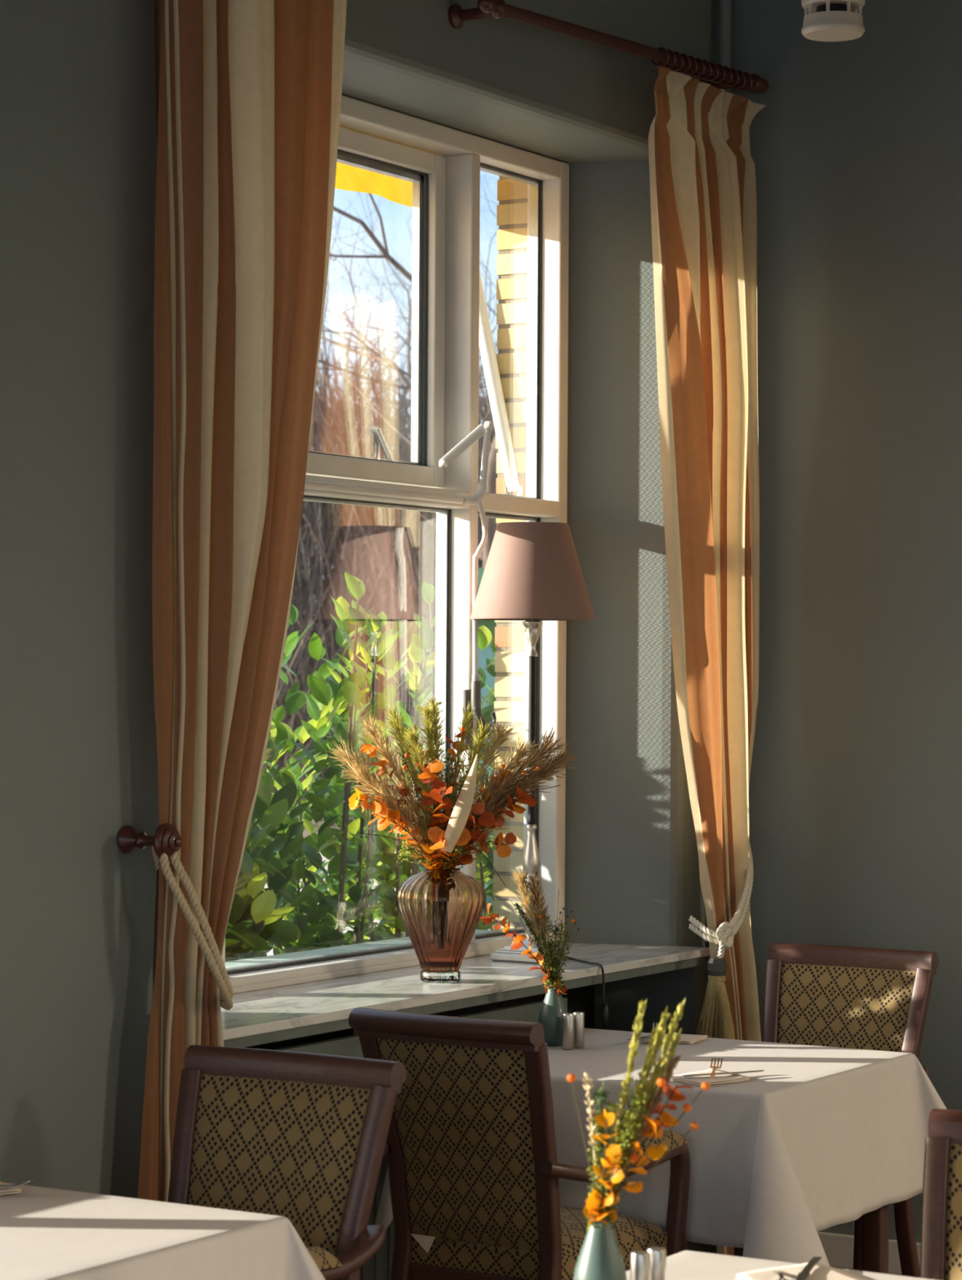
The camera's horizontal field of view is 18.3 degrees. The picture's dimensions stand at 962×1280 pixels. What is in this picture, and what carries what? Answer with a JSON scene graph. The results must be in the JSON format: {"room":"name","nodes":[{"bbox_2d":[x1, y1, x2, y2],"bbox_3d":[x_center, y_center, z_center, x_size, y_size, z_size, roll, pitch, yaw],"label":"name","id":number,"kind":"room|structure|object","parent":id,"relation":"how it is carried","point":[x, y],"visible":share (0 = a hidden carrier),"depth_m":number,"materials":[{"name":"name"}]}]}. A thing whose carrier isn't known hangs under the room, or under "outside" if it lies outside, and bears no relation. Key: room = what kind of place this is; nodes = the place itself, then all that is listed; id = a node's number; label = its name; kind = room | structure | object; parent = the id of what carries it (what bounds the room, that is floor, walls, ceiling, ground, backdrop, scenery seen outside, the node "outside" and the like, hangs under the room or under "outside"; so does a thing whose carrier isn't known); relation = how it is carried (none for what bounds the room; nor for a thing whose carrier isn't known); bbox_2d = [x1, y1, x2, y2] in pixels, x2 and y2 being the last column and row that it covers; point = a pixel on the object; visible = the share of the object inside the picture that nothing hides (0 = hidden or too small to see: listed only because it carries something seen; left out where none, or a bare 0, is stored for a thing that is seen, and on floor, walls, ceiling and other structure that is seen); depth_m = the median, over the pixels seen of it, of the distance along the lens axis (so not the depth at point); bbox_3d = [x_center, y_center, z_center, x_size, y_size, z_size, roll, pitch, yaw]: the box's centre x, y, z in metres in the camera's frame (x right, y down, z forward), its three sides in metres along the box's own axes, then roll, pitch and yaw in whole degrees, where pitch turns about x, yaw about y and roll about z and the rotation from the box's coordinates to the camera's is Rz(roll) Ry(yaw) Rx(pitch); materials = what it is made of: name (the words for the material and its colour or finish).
{"room":"restaurant dining room","nodes":[
{"label":"restaurant dining room","id":0,"kind":"room"},
{"bbox_2d":[0,0,718,1253],"bbox_3d":[-2.085,-0.119,4.317,0.420,3.600,10.450,0,-1,31],"label":"wall","id":1,"kind":"structure","parent":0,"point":[78,148],"depth_m":6.16,"materials":[{"name":"paint"}]},
{"bbox_2d":[116,822,233,1009],"bbox_3d":[-0.618,0.569,6.139,0.233,0.390,0.169,1,-1,-29],"label":"tieback","id":2,"kind":"object","parent":1,"relation":"attached to","point":[166,842],"visible":0.87,"depth_m":6.08,"materials":[{"name":"brown wood"}]},
{"bbox_2d":[275,997,567,1279],"bbox_3d":[-0.356,1.261,7.109,0.303,0.680,1.750,0,-1,31],"label":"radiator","id":3,"kind":"object","parent":1,"relation":"attached to","point":[379,1267],"visible":0.02,"depth_m":7.04,"materials":[{"name":"metal"}]},
{"bbox_2d":[220,95,709,1048],"bbox_3d":[-0.260,-0.234,7.451,0.720,2.232,2.300,0,-1,31],"label":"window","id":4,"kind":"structure","parent":1,"relation":"attached to","point":[277,997],"depth_m":7.94,"materials":[{"name":"beige paint"}]},
{"bbox_2d":[304,421,496,750],"bbox_3d":[-0.282,-0.149,7.472,0.120,0.869,1.115,0,-1,31],"label":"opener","id":5,"kind":"object","parent":4,"relation":"attached to","point":[474,694],"visible":0.84,"depth_m":7.87,"materials":[{"name":"white paint"}]},
{"bbox_2d":[395,867,486,982],"bbox_3d":[-0.098,0.696,7.308,0.222,0.276,0.222,0,-1,31],"label":"glass vase","id":6,"kind":"object","parent":4,"relation":"on","point":[440,910],"visible":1,"depth_m":7.24,"materials":[{"name":"glass"}]},
{"bbox_2d":[324,695,577,887],"bbox_3d":[-0.066,0.446,7.302,0.632,0.620,0.188,0,-1,-5],"label":"bouquet","id":7,"kind":"object","parent":6,"relation":"in","point":[447,838],"visible":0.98,"depth_m":7.30,"materials":[{"name":"orange plant"}]},
{"bbox_2d":[470,521,608,1029],"bbox_3d":[0.165,0.703,7.852,0.397,2.020,0.327,0,-1,11],"label":"lamp","id":8,"kind":"object","parent":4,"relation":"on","point":[532,573],"visible":0.74,"depth_m":7.77,"materials":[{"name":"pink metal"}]},
{"bbox_2d":[600,1002,608,1028],"bbox_3d":[0.318,0.963,7.664,0.023,0.067,0.023,0,-1,31],"label":"switch","id":9,"kind":"object","parent":8,"relation":"attached to","point":[604,1012],"depth_m":7.66,"materials":[{"name":"black plastic"}]},
{"bbox_2d":[448,0,768,93],"bbox_3d":[0.352,-1.538,7.802,0.167,0.118,1.556,0,-1,31],"label":"pole","id":10,"kind":"object","parent":1,"relation":"attached to","point":[730,78],"visible":0.98,"depth_m":7.71,"materials":[{"name":"brown wood"}]},
{"bbox_2d":[648,66,766,1255],"bbox_3d":[0.625,0.100,8.102,0.110,3.216,0.730,0,-1,31],"label":"curtain","id":11,"kind":"object","parent":10,"relation":"hanging from","point":[703,202],"visible":0.83,"depth_m":8.08,"materials":[{"name":"orange fabric"}]},
{"bbox_2d":[688,842,753,1039],"bbox_3d":[0.664,0.822,8.180,0.140,0.580,0.506,0,-1,16],"label":"tieback","id":12,"kind":"object","parent":11,"relation":"attached to","point":[715,1020],"visible":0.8,"depth_m":8.00,"materials":[{"name":"white fabric"}]},
{"bbox_2d":[711,0,731,1253],"bbox_3d":[0.679,-0.059,8.431,0.036,3.600,0.035,0,-1,31],"label":"pipe","id":13,"kind":"object","parent":1,"relation":"attached to","point":[724,6],"visible":0.02,"depth_m":8.43,"materials":[{"name":"metal"}]},
{"bbox_3d":[-0.550,-1.506,6.302,0.166,0.062,0.916,0,-1,31],"label":"pole","id":14,"kind":"object","parent":1,"relation":"attached to","visible":0},
{"bbox_2d":[137,0,346,1202],"bbox_3d":[-0.501,0.097,6.295,0.111,3.170,0.637,0,-1,38],"label":"curtain","id":15,"kind":"object","parent":14,"relation":"hanging from","point":[249,92],"visible":0.83,"depth_m":6.21,"materials":[{"name":"orange fabric"}]},
{"bbox_2d":[492,175,527,930],"bbox_3d":[-1.709,-0.205,5.463,0.108,4.000,9.600,0,-1,31],"label":"wall","id":16,"kind":"structure","parent":0,"point":[512,195],"depth_m":8.45,"materials":[{"name":"beige brick"}]},
{"bbox_2d":[334,161,522,496],"bbox_3d":[-0.549,-1.154,7.548,0.236,1.483,2.245,0,-1,31],"label":"awning","id":17,"kind":"object","parent":16,"relation":"attached to","point":[348,177],"visible":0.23,"depth_m":8.43,"materials":[{"name":"yellow fabric"}]},
{"bbox_2d":[730,0,961,1242],"bbox_3d":[3.726,-0.056,6.804,7.820,3.600,0.200,0,-1,31],"label":"wall","id":18,"kind":"structure","parent":0,"point":[855,785],"depth_m":8.29,"materials":[{"name":"paint"}]},
{"bbox_2d":[817,1231,919,1275],"bbox_3d":[3.839,1.696,6.584,7.400,0.092,0.018,0,-1,31],"label":"baseboard","id":19,"kind":"structure","parent":18,"relation":"attached to","point":[837,1248],"depth_m":8.28,"materials":[{"name":"beige paint"}]},
{"bbox_3d":[1.075,1.732,2.392,7.820,0.100,10.450,0,-1,31],"label":"floor","id":20,"kind":"structure","parent":0,"visible":0},
{"bbox_2d":[167,1044,406,1279],"bbox_3d":[-0.470,1.234,5.309,0.584,0.946,0.576,0,-1,30],"label":"armchair","id":21,"kind":"object","parent":20,"relation":"on","point":[300,1137],"visible":0.6,"depth_m":5.46,"materials":[{"name":"brown wood"}]},
{"bbox_2d":[348,1007,689,1279],"bbox_3d":[0.060,1.248,6.341,0.584,0.946,0.576,0,-1,35],"label":"armchair","id":22,"kind":"object","parent":20,"relation":"on","point":[470,1152],"visible":0.89,"depth_m":6.19,"materials":[{"name":"brown wood"}]},
{"bbox_2d":[683,942,938,1277],"bbox_3d":[0.834,1.265,7.518,0.584,0.946,0.576,0,-1,31],"label":"armchair","id":23,"kind":"object","parent":20,"relation":"on","point":[833,996],"visible":0.21,"depth_m":7.67,"materials":[{"name":"brown wood"}]},
{"bbox_2d":[733,1204,888,1274],"bbox_3d":[0.430,1.353,6.962,0.870,0.742,0.796,0,-1,31],"label":"dining table","id":24,"kind":"object","parent":20,"relation":"on","point":[874,1223],"visible":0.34,"depth_m":7.04,"materials":[{"name":"brown wood"}]},
{"bbox_2d":[366,1027,946,1266],"bbox_3d":[0.479,1.205,6.934,1.161,0.462,1.201,0,-1,31],"label":"tablecloth","id":25,"kind":"object","parent":24,"relation":"on","point":[821,1138],"visible":0.58,"depth_m":6.61,"materials":[{"name":"white fabric"}]},
{"bbox_2d":[537,984,567,1045],"bbox_3d":[0.175,0.901,7.188,0.075,0.144,0.075,0,-1,31],"label":"bud vase","id":26,"kind":"object","parent":25,"relation":"on","point":[553,1007],"visible":0.88,"depth_m":7.16,"materials":[{"name":"green ceramic"}]},
{"bbox_2d":[479,867,579,994],"bbox_3d":[0.116,0.701,7.200,0.242,0.311,0.073,0,-1,1],"label":"posy","id":27,"kind":"object","parent":26,"relation":"in","point":[537,916],"visible":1,"depth_m":7.19,"materials":[{"name":"orange plant"}]},
{"bbox_2d":[561,1013,573,1048],"bbox_3d":[0.207,0.931,7.112,0.028,0.083,0.028,0,-1,31],"label":"shaker","id":28,"kind":"object","parent":25,"relation":"on","point":[567,1019],"visible":1,"depth_m":7.10,"materials":[{"name":"metal"}]},
{"bbox_2d":[572,1011,584,1048],"bbox_3d":[0.233,0.932,7.141,0.028,0.083,0.028,0,-1,31],"label":"shaker","id":29,"kind":"object","parent":25,"relation":"on","point":[579,1017],"visible":1,"depth_m":7.13,"materials":[{"name":"metal"}]},
{"bbox_2d":[638,1033,707,1044],"bbox_3d":[0.469,0.972,7.286,0.130,0.010,0.165,0,-1,22],"label":"napkin","id":30,"kind":"object","parent":25,"relation":"on","point":[685,1038],"visible":0.52,"depth_m":7.26,"materials":[{"name":"fabric"}]},
{"bbox_2d":[626,1031,678,1040],"bbox_3d":[0.415,0.963,7.265,0.018,0.004,0.215,0,-1,41],"label":"knife","id":31,"kind":"object","parent":30,"relation":"on","point":[649,1036],"visible":0.5,"depth_m":7.24,"materials":[{"name":"silver metal"}]},
{"bbox_2d":[652,1022,659,1031],"bbox_3d":[0.426,0.962,7.266,0.025,0.040,0.197,0,-1,6],"label":"fork","id":32,"kind":"object","parent":30,"relation":"on","point":[653,1022],"visible":0.28,"depth_m":7.35,"materials":[{"name":"silver metal"}]},
{"bbox_2d":[670,1068,748,1085],"bbox_3d":[0.500,0.966,6.599,0.205,0.010,0.152,1,-1,-44],"label":"napkin","id":33,"kind":"object","parent":25,"relation":"on","point":[718,1078],"visible":0.86,"depth_m":6.56,"materials":[{"name":"fabric"}]},
{"bbox_2d":[709,1057,722,1085],"bbox_3d":[0.513,0.956,6.595,0.025,0.040,0.197,0,-1,9],"label":"fork","id":34,"kind":"object","parent":33,"relation":"on","point":[713,1067],"visible":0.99,"depth_m":6.65,"materials":[{"name":"silver metal"}]},
{"bbox_2d":[680,1070,764,1077],"bbox_3d":[0.537,0.957,6.596,0.215,0.004,0.018,1,-1,-27],"label":"knife","id":35,"kind":"object","parent":33,"relation":"on","point":[754,1071],"visible":1,"depth_m":6.59,"materials":[{"name":"silver metal"}]},
{"bbox_2d":[919,1108,961,1279],"bbox_3d":[0.806,1.234,4.542,0.584,0.946,0.576,0,-1,31],"label":"armchair","id":36,"kind":"object","parent":20,"relation":"on","point":[940,1239],"visible":1,"depth_m":4.80,"materials":[{"name":"brown wood"}]},
{"bbox_3d":[1.099,-1.993,2.430,7.820,0.150,10.450,0,-1,31],"label":"ceiling","id":37,"kind":"structure","parent":0,"visible":0},
{"bbox_2d":[800,0,864,41],"bbox_3d":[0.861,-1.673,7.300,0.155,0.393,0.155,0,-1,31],"label":"smoke detector","id":38,"kind":"object","parent":37,"relation":"attached to","point":[831,20],"visible":1,"depth_m":7.25,"materials":[{"name":"white plastic"}]},
{"label":"outside","id":39,"kind":"structure","parent":0,"visible":0},
{"bbox_2d":[257,812,490,955],"bbox_3d":[-55.023,2.212,68.028,155.600,0.180,180.000,0,-1,31],"label":"ground","id":40,"kind":"structure","parent":39,"point":[305,833],"depth_m":27.68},
{"bbox_2d":[325,195,391,346],"bbox_3d":[-3.862,-2.818,24.956,6.316,9.707,5.423,0,-1,-10],"label":"bare tree","id":41,"kind":"object","parent":40,"relation":"on","point":[338,196],"visible":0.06,"depth_m":25.81,"materials":[{"name":"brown plant"}]},
{"bbox_2d":[225,571,496,961],"bbox_3d":[-0.558,0.833,8.746,1.026,2.052,2.864,0,-1,31],"label":"bush","id":42,"kind":"object","parent":40,"relation":"on","point":[276,853],"visible":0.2,"depth_m":8.57,"materials":[{"name":"green plant"}]},
{"bbox_2d":[325,200,408,543],"bbox_3d":[-4.434,-3.020,32.422,6.297,10.247,10.784,0,-1,44],"label":"bare tree","id":43,"kind":"object","parent":40,"relation":"on","point":[348,200],"visible":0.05,"depth_m":35.82,"materials":[{"name":"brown plant"}]},
{"bbox_2d":[262,309,497,830],"bbox_3d":[-1.013,-1.060,32.968,8.440,6.096,7.641,0,-1,0],"label":"thicket","id":44,"kind":"object","parent":40,"relation":"on","point":[377,571],"visible":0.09,"depth_m":30.62,"materials":[{"name":"plant"}]},
{"bbox_2d":[301,192,497,568],"bbox_3d":[0.686,-2.227,24.738,6.669,8.560,8.650,0,-1,4],"label":"bare tree","id":45,"kind":"object","parent":40,"relation":"on","point":[491,476],"visible":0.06,"depth_m":25.70,"materials":[{"name":"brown plant"}]},
{"bbox_2d":[315,177,495,446],"bbox_3d":[1.276,-2.190,30.000,7.059,8.630,9.082,0,-1,11],"label":"bare tree","id":46,"kind":"object","parent":40,"relation":"on","point":[366,347],"visible":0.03,"depth_m":27.39,"materials":[{"name":"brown plant"}]},
{"bbox_2d":[317,170,497,420],"bbox_3d":[1.222,-2.423,34.594,6.816,9.165,11.115,1,-1,-37],"label":"bare tree","id":47,"kind":"object","parent":40,"relation":"on","point":[408,359],"visible":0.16,"depth_m":36.60,"materials":[{"name":"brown plant"}]},
{"bbox_2d":[319,172,498,745],"bbox_3d":[0.670,-2.455,26.314,5.700,9.049,7.382,0,-1,-3],"label":"bare tree","id":48,"kind":"object","parent":40,"relation":"on","point":[408,303],"visible":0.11,"depth_m":27.63,"materials":[{"name":"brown plant"}]},
{"bbox_2d":[476,568,496,928],"bbox_3d":[1.057,0.730,21.194,2.300,2.530,1.800,0,-1,0],"label":"garden shed","id":49,"kind":"object","parent":40,"relation":"on","point":[487,653],"visible":0.02,"depth_m":20.50,"materials":[{"name":"white"}]},
{"bbox_3d":[-0.907,1.323,4.791,0.850,0.742,0.796,0,-1,31],"label":"dining table","id":50,"kind":"object","parent":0,"visible":0},
{"bbox_2d":[0,1182,325,1279],"bbox_3d":[-0.858,1.174,4.763,1.141,0.462,1.201,0,-1,31],"label":"tablecloth","id":51,"kind":"object","parent":50,"relation":"on","point":[46,1233],"visible":0.98,"depth_m":4.79,"materials":[{"name":"white fabric"}]},
{"bbox_2d":[0,1181,22,1195],"bbox_3d":[-0.858,0.940,5.093,0.139,0.010,0.123,1,-1,-32],"label":"napkin","id":52,"kind":"object","parent":51,"relation":"on","point":[3,1191],"visible":0.84,"depth_m":5.09,"materials":[{"name":"fabric"}]},
{"bbox_2d":[0,1178,35,1188],"bbox_3d":[-0.859,0.932,5.096,0.198,0.030,0.025,0,-1,11],"label":"fork","id":53,"kind":"object","parent":52,"relation":"on","point":[5,1186],"visible":1,"depth_m":5.08,"materials":[{"name":"silver metal"}]},
{"bbox_3d":[0.478,1.324,4.077,0.850,0.742,0.796,0,-1,31],"label":"dining table","id":54,"kind":"object","parent":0,"visible":0},
{"bbox_2d":[625,1250,933,1279],"bbox_3d":[0.528,1.175,4.050,1.141,0.462,1.201,0,-1,31],"label":"tablecloth","id":55,"kind":"object","parent":54,"relation":"on","point":[685,1264],"visible":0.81,"depth_m":4.52,"materials":[{"name":"white fabric"}]},
{"bbox_2d":[573,1218,626,1279],"bbox_3d":[0.165,0.870,4.126,0.075,0.144,0.075,0,-1,31],"label":"bud vase","id":56,"kind":"object","parent":55,"relation":"on","point":[599,1258],"visible":1,"depth_m":4.11,"materials":[{"name":"green ceramic"}]},
{"bbox_2d":[566,998,710,1231],"bbox_3d":[0.216,0.664,4.117,0.198,0.336,0.086,0,-1,0],"label":"posy","id":57,"kind":"object","parent":56,"relation":"in","point":[599,1206],"visible":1,"depth_m":4.13,"materials":[{"name":"yellow plant"}]},
{"bbox_2d":[566,1073,575,1082],"bbox_3d":[0.124,0.604,4.120,0.013,0.013,0.013,0,-1,31],"label":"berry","id":58,"kind":"object","parent":57,"relation":"on","point":[571,1077],"depth_m":4.12,"materials":[{"name":"orange plant"}]},
{"bbox_2d":[628,1154,638,1163],"bbox_3d":[0.211,0.715,4.118,0.013,0.013,0.013,0,-1,31],"label":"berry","id":59,"kind":"object","parent":57,"relation":"on","point":[633,1158],"depth_m":4.11,"materials":[{"name":"orange plant"}]},
{"bbox_2d":[656,1077,665,1087],"bbox_3d":[0.248,0.610,4.120,0.013,0.013,0.013,0,-1,31],"label":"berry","id":60,"kind":"object","parent":57,"relation":"on","point":[660,1082],"depth_m":4.12,"materials":[{"name":"orange plant"}]},
{"bbox_2d":[682,1103,691,1112],"bbox_3d":[0.284,0.645,4.119,0.013,0.013,0.013,0,-1,31],"label":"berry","id":61,"kind":"object","parent":57,"relation":"on","point":[686,1108],"depth_m":4.11,"materials":[{"name":"orange plant"}]},
{"bbox_2d":[689,1121,698,1130],"bbox_3d":[0.294,0.670,4.119,0.013,0.013,0.013,0,-1,31],"label":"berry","id":62,"kind":"object","parent":57,"relation":"on","point":[694,1126],"depth_m":4.11,"materials":[{"name":"orange plant"}]},
{"bbox_2d":[700,1081,710,1090],"bbox_3d":[0.309,0.615,4.119,0.013,0.013,0.013,0,-1,31],"label":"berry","id":63,"kind":"object","parent":57,"relation":"on","point":[704,1086],"depth_m":4.12,"materials":[{"name":"orange plant"}]},
{"bbox_2d":[630,1250,649,1279],"bbox_3d":[0.223,0.901,4.193,0.028,0.083,0.028,0,-1,31],"label":"shaker","id":64,"kind":"object","parent":55,"relation":"on","point":[639,1260],"visible":1,"depth_m":4.18,"materials":[{"name":"metal"}]},
{"bbox_2d":[645,1247,666,1279],"bbox_3d":[0.247,0.902,4.222,0.028,0.083,0.028,0,-1,31],"label":"shaker","id":65,"kind":"object","parent":55,"relation":"on","point":[657,1255],"visible":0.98,"depth_m":4.21,"materials":[{"name":"metal"}]},
{"bbox_2d":[736,1262,867,1279],"bbox_3d":[0.456,0.943,4.410,0.194,0.010,0.174,1,-1,-27],"label":"napkin","id":66,"kind":"object","parent":55,"relation":"on","point":[819,1272],"visible":0.91,"depth_m":4.42,"materials":[{"name":"fabric"}]},
{"bbox_2d":[772,1271,793,1279],"bbox_3d":[0.438,0.933,4.386,0.025,0.030,0.198,0,-1,1],"label":"fork","id":67,"kind":"object","parent":66,"relation":"on","point":[779,1273],"visible":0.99,"depth_m":4.36,"materials":[{"name":"silver metal"}]},
{"bbox_2d":[795,1256,821,1279],"bbox_3d":[0.482,0.934,4.426,0.018,0.004,0.215,0,-1,15],"label":"knife","id":68,"kind":"object","parent":66,"relation":"on","point":[804,1273],"visible":1,"depth_m":4.43,"materials":[{"name":"silver metal"}]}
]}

